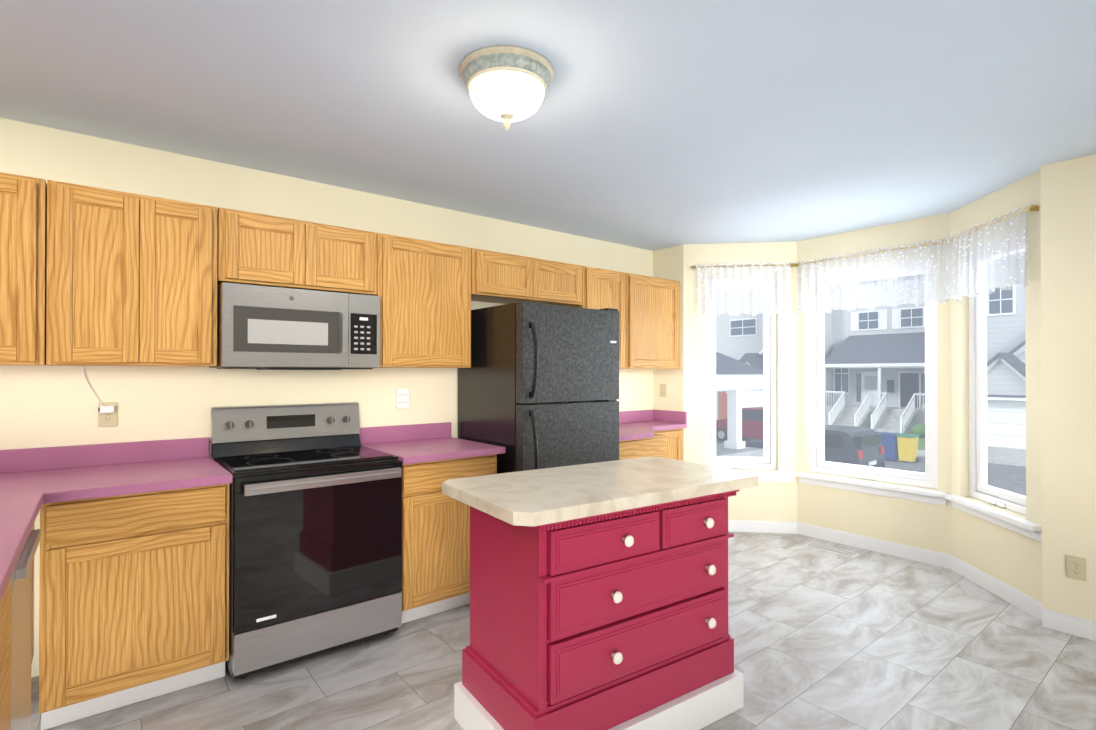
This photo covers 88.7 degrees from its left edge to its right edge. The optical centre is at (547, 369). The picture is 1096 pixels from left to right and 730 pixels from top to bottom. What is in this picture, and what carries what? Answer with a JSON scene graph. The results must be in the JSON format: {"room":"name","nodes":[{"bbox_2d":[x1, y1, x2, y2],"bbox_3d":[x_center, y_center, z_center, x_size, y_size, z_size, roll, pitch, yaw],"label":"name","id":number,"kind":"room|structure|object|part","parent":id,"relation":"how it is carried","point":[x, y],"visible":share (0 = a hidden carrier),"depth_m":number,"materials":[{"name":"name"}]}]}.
{"room":"kitchen","nodes":[
{"label":"kitchen","id":0,"kind":"room"},
{"bbox_2d":[0,118,652,676],"bbox_3d":[-0.934,0.142,3.656,5.000,2.450,0.140,0,0,-39],"label":"wall","id":1,"kind":"structure","parent":0,"point":[48,406],"depth_m":2.93,"materials":[{"name":"beige paint"}]},
{"bbox_2d":[0,172,48,365],"bbox_3d":[-2.381,-0.398,2.198,0.627,0.757,0.325,0,0,-39],"label":"upper cabinet","id":2,"kind":"object","parent":1,"relation":"attached to","point":[23,250],"visible":1,"depth_m":2.23,"materials":[{"name":"brown wood"}]},
{"bbox_2d":[82,367,116,426],"bbox_3d":[-2.091,0.127,2.618,0.130,0.282,0.029,0,0,-39],"label":"outlet","id":3,"kind":"object","parent":1,"relation":"attached to","point":[107,414],"visible":1,"depth_m":2.63,"materials":[{"name":"beige plastic"}]},
{"bbox_2d":[46,180,217,366],"bbox_3d":[-1.896,-0.395,2.586,0.606,0.757,0.325,0,0,-39],"label":"upper cabinet","id":4,"kind":"object","parent":1,"relation":"attached to","point":[131,279],"visible":1,"depth_m":2.44,"materials":[{"name":"brown wood"}]},
{"bbox_2d":[217,207,376,295],"bbox_3d":[-1.354,-0.597,3.022,0.774,0.350,0.325,0,0,-39],"label":"upper cabinet","id":5,"kind":"object","parent":1,"relation":"attached to","point":[263,250],"visible":1,"depth_m":2.86,"materials":[{"name":"brown wood"}]},
{"bbox_2d":[209,282,379,369],"bbox_3d":[-1.328,-0.202,2.978,0.755,0.406,0.421,0,0,-39],"label":"microwave","id":6,"kind":"object","parent":5,"relation":"attached to","point":[267,328],"visible":0.98,"depth_m":2.80,"materials":[{"name":"silver metal"}]},
{"bbox_2d":[396,389,408,407],"bbox_3d":[-0.923,0.181,3.554,0.076,0.120,0.029,0,0,-39],"label":"outlet","id":7,"kind":"object","parent":1,"relation":"attached to","point":[402,398],"visible":1,"depth_m":3.54,"materials":[{"name":"white plastic"}]},
{"bbox_2d":[373,233,470,367],"bbox_3d":[-0.811,-0.391,3.456,0.608,0.757,0.325,0,0,-39],"label":"upper cabinet","id":8,"kind":"object","parent":1,"relation":"attached to","point":[424,290],"visible":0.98,"depth_m":3.32,"materials":[{"name":"brown wood"}]},
{"bbox_2d":[471,248,581,306],"bbox_3d":[-0.203,-0.621,3.945,0.940,0.290,0.325,0,0,-39],"label":"upper cabinet","id":9,"kind":"object","parent":1,"relation":"attached to","point":[501,278],"visible":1,"depth_m":3.79,"materials":[{"name":"brown wood"}]},
{"bbox_2d":[571,266,625,368],"bbox_3d":[0.345,-0.386,4.383,0.455,0.757,0.325,0,0,-39],"label":"upper cabinet","id":10,"kind":"object","parent":1,"relation":"attached to","point":[603,288],"visible":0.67,"depth_m":4.28,"materials":[{"name":"brown wood"}]},
{"bbox_2d":[626,273,679,368],"bbox_3d":[0.789,-0.384,4.738,0.671,0.757,0.325,0,0,-39],"label":"upper cabinet","id":11,"kind":"object","parent":1,"relation":"attached to","point":[652,322],"visible":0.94,"depth_m":4.59,"materials":[{"name":"brown wood"}]},
{"bbox_2d":[0,0,1095,250],"bbox_3d":[1.230,-1.145,1.489,5.660,0.100,6.240,0,0,-39],"label":"ceiling","id":12,"kind":"structure","parent":0,"point":[654,124],"depth_m":2.27,"materials":[{"name":"white paint"}]},
{"bbox_2d":[459,45,553,130],"bbox_3d":[-0.151,-0.983,2.060,0.348,0.216,0.348,0,0,-39],"label":"ceiling light","id":13,"kind":"object","parent":12,"relation":"attached to","point":[534,64],"depth_m":1.96,"materials":[{"name":"white glass"}]},
{"bbox_3d":[-0.151,-0.980,2.060,0.276,0.097,0.276,0,0,-39],"label":"ceiling light shade","id":14,"kind":"part","parent":13,"relation":"part of","materials":[{"name":"white glass"}]},
{"bbox_2d":[30,532,1095,729],"bbox_3d":[1.230,1.405,1.475,5.380,0.100,5.960,0,0,-39],"label":"floor","id":15,"kind":"structure","parent":0,"point":[864,639],"depth_m":2.55,"materials":[{"name":"tile"}]},
{"bbox_2d":[0,576,11,729],"bbox_3d":[-1.100,0.912,0.585,0.620,0.873,1.881,0,0,-39],"label":"base cabinet","id":16,"kind":"object","parent":15,"relation":"on","point":[5,662],"visible":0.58,"depth_m":1.41,"materials":[{"name":"brown wood"}]},
{"bbox_2d":[0,446,59,600],"bbox_3d":[-1.477,0.408,1.090,0.660,0.138,3.177,0,0,-39],"label":"countertop","id":17,"kind":"structure","parent":16,"relation":"on","point":[32,480],"depth_m":2.02,"materials":[{"name":"pink laminate"}]},
{"bbox_2d":[11,527,40,729],"bbox_3d":[-1.870,0.921,1.566,0.645,0.867,0.605,0,0,-39],"label":"dishwasher","id":18,"kind":"object","parent":15,"relation":"on","point":[21,611],"visible":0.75,"depth_m":1.72,"materials":[{"name":"silver metal"}]},
{"bbox_2d":[31,522,34,664],"bbox_3d":[-2.294,0.921,2.043,0.581,0.873,0.662,0,0,-39],"label":"base cabinet","id":19,"kind":"object","parent":15,"relation":"on","point":[32,648],"visible":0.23,"depth_m":2.42,"materials":[{"name":"brown wood"}]},
{"bbox_2d":[39,483,229,729],"bbox_3d":[-1.801,0.923,2.466,0.611,0.873,0.620,0,0,-39],"label":"base cabinet","id":20,"kind":"object","parent":15,"relation":"on","point":[134,600],"visible":0.9,"depth_m":2.21,"materials":[{"name":"brown wood"}]},
{"bbox_2d":[56,437,232,501],"bbox_3d":[-1.776,0.415,2.460,0.587,0.138,0.664,0,0,-39],"label":"countertop","id":21,"kind":"structure","parent":20,"relation":"on","point":[89,471],"depth_m":2.52,"materials":[{"name":"pink laminate"}]},
{"bbox_2d":[211,402,401,678],"bbox_3d":[-1.225,0.777,2.856,0.758,1.169,0.715,0,0,-39],"label":"range","id":22,"kind":"object","parent":15,"relation":"on","point":[315,529],"visible":0.98,"depth_m":2.64,"materials":[{"name":"silver metal"}]},
{"bbox_2d":[400,454,496,623],"bbox_3d":[-0.719,0.928,3.333,0.610,0.873,0.620,0,0,-39],"label":"base cabinet","id":23,"kind":"object","parent":15,"relation":"on","point":[435,550],"visible":0.56,"depth_m":3.04,"materials":[{"name":"brown wood"}]},
{"bbox_2d":[359,422,505,463],"bbox_3d":[-0.699,0.420,3.326,0.633,0.138,0.660,0,0,-39],"label":"countertop","id":24,"kind":"structure","parent":23,"relation":"on","point":[416,443],"depth_m":3.38,"materials":[{"name":"laminate"}]},
{"bbox_2d":[458,302,618,473],"bbox_3d":[-0.048,0.483,3.715,0.790,1.766,0.813,0,0,-39],"label":"fridge","id":25,"kind":"object","parent":15,"relation":"on","point":[538,386],"visible":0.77,"depth_m":3.42,"materials":[{"name":"black metal"}]},
{"bbox_2d":[442,457,757,729],"bbox_3d":[0.230,0.895,2.236,1.165,0.927,0.629,0,0,-34],"label":"kitchen island","id":26,"kind":"object","parent":15,"relation":"on","point":[598,595],"visible":1,"depth_m":1.98,"materials":[{"name":"red wood"}]},
{"bbox_2d":[619,428,682,460],"bbox_3d":[0.702,0.934,4.472,1.131,0.873,0.620,0,0,-39],"label":"base cabinet","id":27,"kind":"object","parent":15,"relation":"on","point":[666,443],"visible":0.19,"depth_m":4.17,"materials":[{"name":"brown wood"}]},
{"bbox_2d":[619,410,686,440],"bbox_3d":[0.707,0.426,4.454,1.152,0.138,0.660,0,0,-39],"label":"countertop","id":28,"kind":"structure","parent":27,"relation":"on","point":[639,424],"depth_m":4.78,"materials":[{"name":"laminate"}]},
{"bbox_2d":[804,542,858,556],"bbox_3d":[2.149,1.365,4.262,0.120,0.008,0.360,0,0,-39],"label":"floor vent","id":29,"kind":"object","parent":15,"relation":"in","point":[832,549],"visible":1,"depth_m":4.25,"materials":[{"name":"white metal"}]},
{"bbox_2d":[653,245,683,460],"bbox_3d":[1.112,0.149,4.988,0.140,2.450,0.340,0,0,-39],"label":"wall","id":30,"kind":"structure","parent":0,"point":[668,263],"depth_m":4.91,"materials":[{"name":"beige paint"}]},
{"bbox_2d":[660,384,665,396],"bbox_3d":[1.018,0.184,4.977,0.015,0.114,0.070,0,0,-39],"label":"light switch","id":31,"kind":"object","parent":30,"relation":"attached to","point":[662,390],"visible":1,"depth_m":4.97,"materials":[{"name":"beige plastic"}]},
{"bbox_2d":[683,242,796,521],"bbox_3d":[1.665,0.148,4.827,0.993,2.450,0.140,0,0,6],"label":"wall","id":32,"kind":"structure","parent":0,"point":[769,501],"depth_m":4.75,"materials":[{"name":"beige paint"}]},
{"bbox_2d":[706,277,776,469],"bbox_3d":[1.656,0.029,4.835,0.596,1.646,0.098,0,0,6],"label":"window","id":33,"kind":"structure","parent":32,"relation":"in","point":[768,460],"depth_m":4.82,"materials":[{"name":"clear glass"}]},
{"bbox_2d":[691,262,796,316],"bbox_3d":[1.643,-0.671,4.723,0.870,0.454,0.076,0,0,6],"label":"valance","id":34,"kind":"object","parent":32,"relation":"attached to","point":[723,277],"visible":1,"depth_m":4.71,"materials":[{"name":"white fabric"}]},
{"bbox_2d":[728,520,796,533],"bbox_3d":[1.624,1.324,4.747,0.928,0.098,0.012,0,0,6],"label":"baseboard","id":35,"kind":"structure","parent":32,"relation":"attached to","point":[762,526],"depth_m":4.72,"materials":[{"name":"white wood"}]},
{"bbox_2d":[739,470,795,481],"bbox_3d":[1.615,0.899,4.755,0.908,0.088,0.115,0,0,6],"label":"sill","id":36,"kind":"structure","parent":32,"relation":"attached to","point":[776,476],"depth_m":4.70,"materials":[{"name":"white wood"}]},
{"bbox_2d":[797,213,951,556],"bbox_3d":[2.487,0.146,4.328,0.140,2.450,1.090,0,0,-39],"label":"wall","id":37,"kind":"structure","parent":0,"point":[923,525],"depth_m":4.21,"materials":[{"name":"beige paint"}]},
{"bbox_2d":[797,472,946,505],"bbox_3d":[2.430,0.896,4.279,0.115,0.088,1.040,0,0,-39],"label":"sill","id":38,"kind":"structure","parent":37,"relation":"attached to","point":[917,494],"depth_m":4.20,"materials":[{"name":"white wood"}]},
{"bbox_2d":[794,239,951,314],"bbox_3d":[2.401,-0.674,4.264,0.076,0.454,1.140,0,0,-39],"label":"valance","id":39,"kind":"object","parent":37,"relation":"attached to","point":[869,268],"visible":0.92,"depth_m":4.22,"materials":[{"name":"white fabric"}]},
{"bbox_2d":[810,257,937,488],"bbox_3d":[2.491,0.026,4.332,0.098,1.646,0.926,0,0,-39],"label":"window","id":40,"kind":"structure","parent":37,"relation":"in","point":[928,478],"depth_m":4.29,"materials":[{"name":"clear glass"}]},
{"bbox_2d":[797,522,950,568],"bbox_3d":[2.426,1.321,4.273,0.012,0.098,1.080,0,0,-39],"label":"baseboard","id":41,"kind":"structure","parent":37,"relation":"attached to","point":[935,558],"depth_m":4.21,"materials":[{"name":"white wood"}]},
{"bbox_2d":[950,171,1041,602],"bbox_3d":[2.800,0.141,3.466,0.140,2.450,0.894,0,0,6],"label":"wall","id":42,"kind":"structure","parent":0,"point":[1011,558],"depth_m":3.34,"materials":[{"name":"beige paint"}]},
{"bbox_2d":[940,206,1038,303],"bbox_3d":[2.690,-0.678,3.473,0.076,0.454,0.870,0,0,6],"label":"valance","id":43,"kind":"object","parent":42,"relation":"attached to","point":[960,292],"visible":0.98,"depth_m":3.41,"materials":[{"name":"white fabric"}]},
{"bbox_2d":[944,494,1041,541],"bbox_3d":[2.723,0.892,3.428,0.115,0.088,0.809,0,0,6],"label":"sill","id":44,"kind":"structure","parent":42,"relation":"attached to","point":[1027,528],"depth_m":3.34,"materials":[{"name":"white wood"}]},
{"bbox_2d":[950,555,1041,621],"bbox_3d":[2.719,1.317,3.436,0.012,0.098,0.829,0,0,6],"label":"baseboard","id":45,"kind":"structure","parent":42,"relation":"attached to","point":[1029,605],"depth_m":3.37,"materials":[{"name":"white wood"}]},
{"bbox_2d":[968,232,1025,514],"bbox_3d":[2.805,0.021,3.456,0.098,1.646,0.596,0,0,6],"label":"window","id":46,"kind":"structure","parent":42,"relation":"in","point":[980,488],"depth_m":3.66,"materials":[{"name":"clear glass"}]},
{"bbox_2d":[1040,154,1095,620],"bbox_3d":[3.707,0.132,1.750,0.140,2.450,3.280,0,0,-39],"label":"wall","id":47,"kind":"structure","parent":0,"point":[1068,291],"depth_m":2.90,"materials":[{"name":"beige paint"}]},
{"bbox_2d":[1042,608,1095,640],"bbox_3d":[3.646,1.307,1.696,0.012,0.098,3.278,0,0,-39],"label":"baseboard","id":48,"kind":"structure","parent":47,"relation":"attached to","point":[1071,624],"depth_m":2.89,"materials":[{"name":"white wood"}]},
{"bbox_2d":[1067,555,1085,580],"bbox_3d":[2.707,1.018,2.872,0.008,0.114,0.070,0,0,-39],"label":"outlet","id":49,"kind":"object","parent":47,"relation":"attached to","point":[1076,568],"visible":1,"depth_m":2.87,"materials":[{"name":"beige plastic"}]},
{"label":"outside","id":50,"kind":"structure","parent":0,"visible":0},
{"bbox_2d":[716,419,1025,495],"bbox_3d":[9.361,3.730,33.123,45.830,0.400,120.000,0,0,-39],"label":"ground","id":51,"kind":"structure","parent":50,"point":[1009,466],"depth_m":20.69,"materials":[{"name":"grey asphalt"}]},
{"bbox_2d":[716,407,762,441],"bbox_3d":[10.393,2.707,27.388,2.016,1.780,5.100,0,0,-39],"label":"minivan","id":52,"kind":"object","parent":51,"relation":"on","point":[750,417],"depth_m":26.81,"materials":[{"name":"red metal"}]},
{"bbox_2d":[745,425,884,467],"bbox_3d":[8.534,2.710,18.915,1.886,1.680,4.502,0,0,-39],"label":"suv","id":53,"kind":"object","parent":51,"relation":"on","point":[861,447],"depth_m":17.16,"materials":[{"name":"grey metal"}]},
{"bbox_2d":[716,250,1025,456],"bbox_3d":[9.530,-2.726,32.013,37.000,12.700,66.000,0,0,-39],"label":"buildings","id":54,"kind":"structure","parent":51,"relation":"on","point":[734,352],"depth_m":32.47,"materials":[{"name":"grey"}]},
{"bbox_2d":[875,432,919,461],"bbox_3d":[13.486,3.037,22.048,0.810,1.060,1.750,0,0,-39],"label":"bins","id":55,"kind":"object","parent":51,"relation":"on","point":[898,440],"depth_m":21.60,"materials":[{"name":"blue"}]},
{"bbox_2d":[911,424,924,437],"bbox_3d":[16.964,3.104,28.742,5.650,0.880,9.704,0,0,-39],"label":"shrubs","id":56,"kind":"object","parent":51,"relation":"on","point":[919,428],"depth_m":28.90,"materials":[{"name":"green plant"}]}
]}

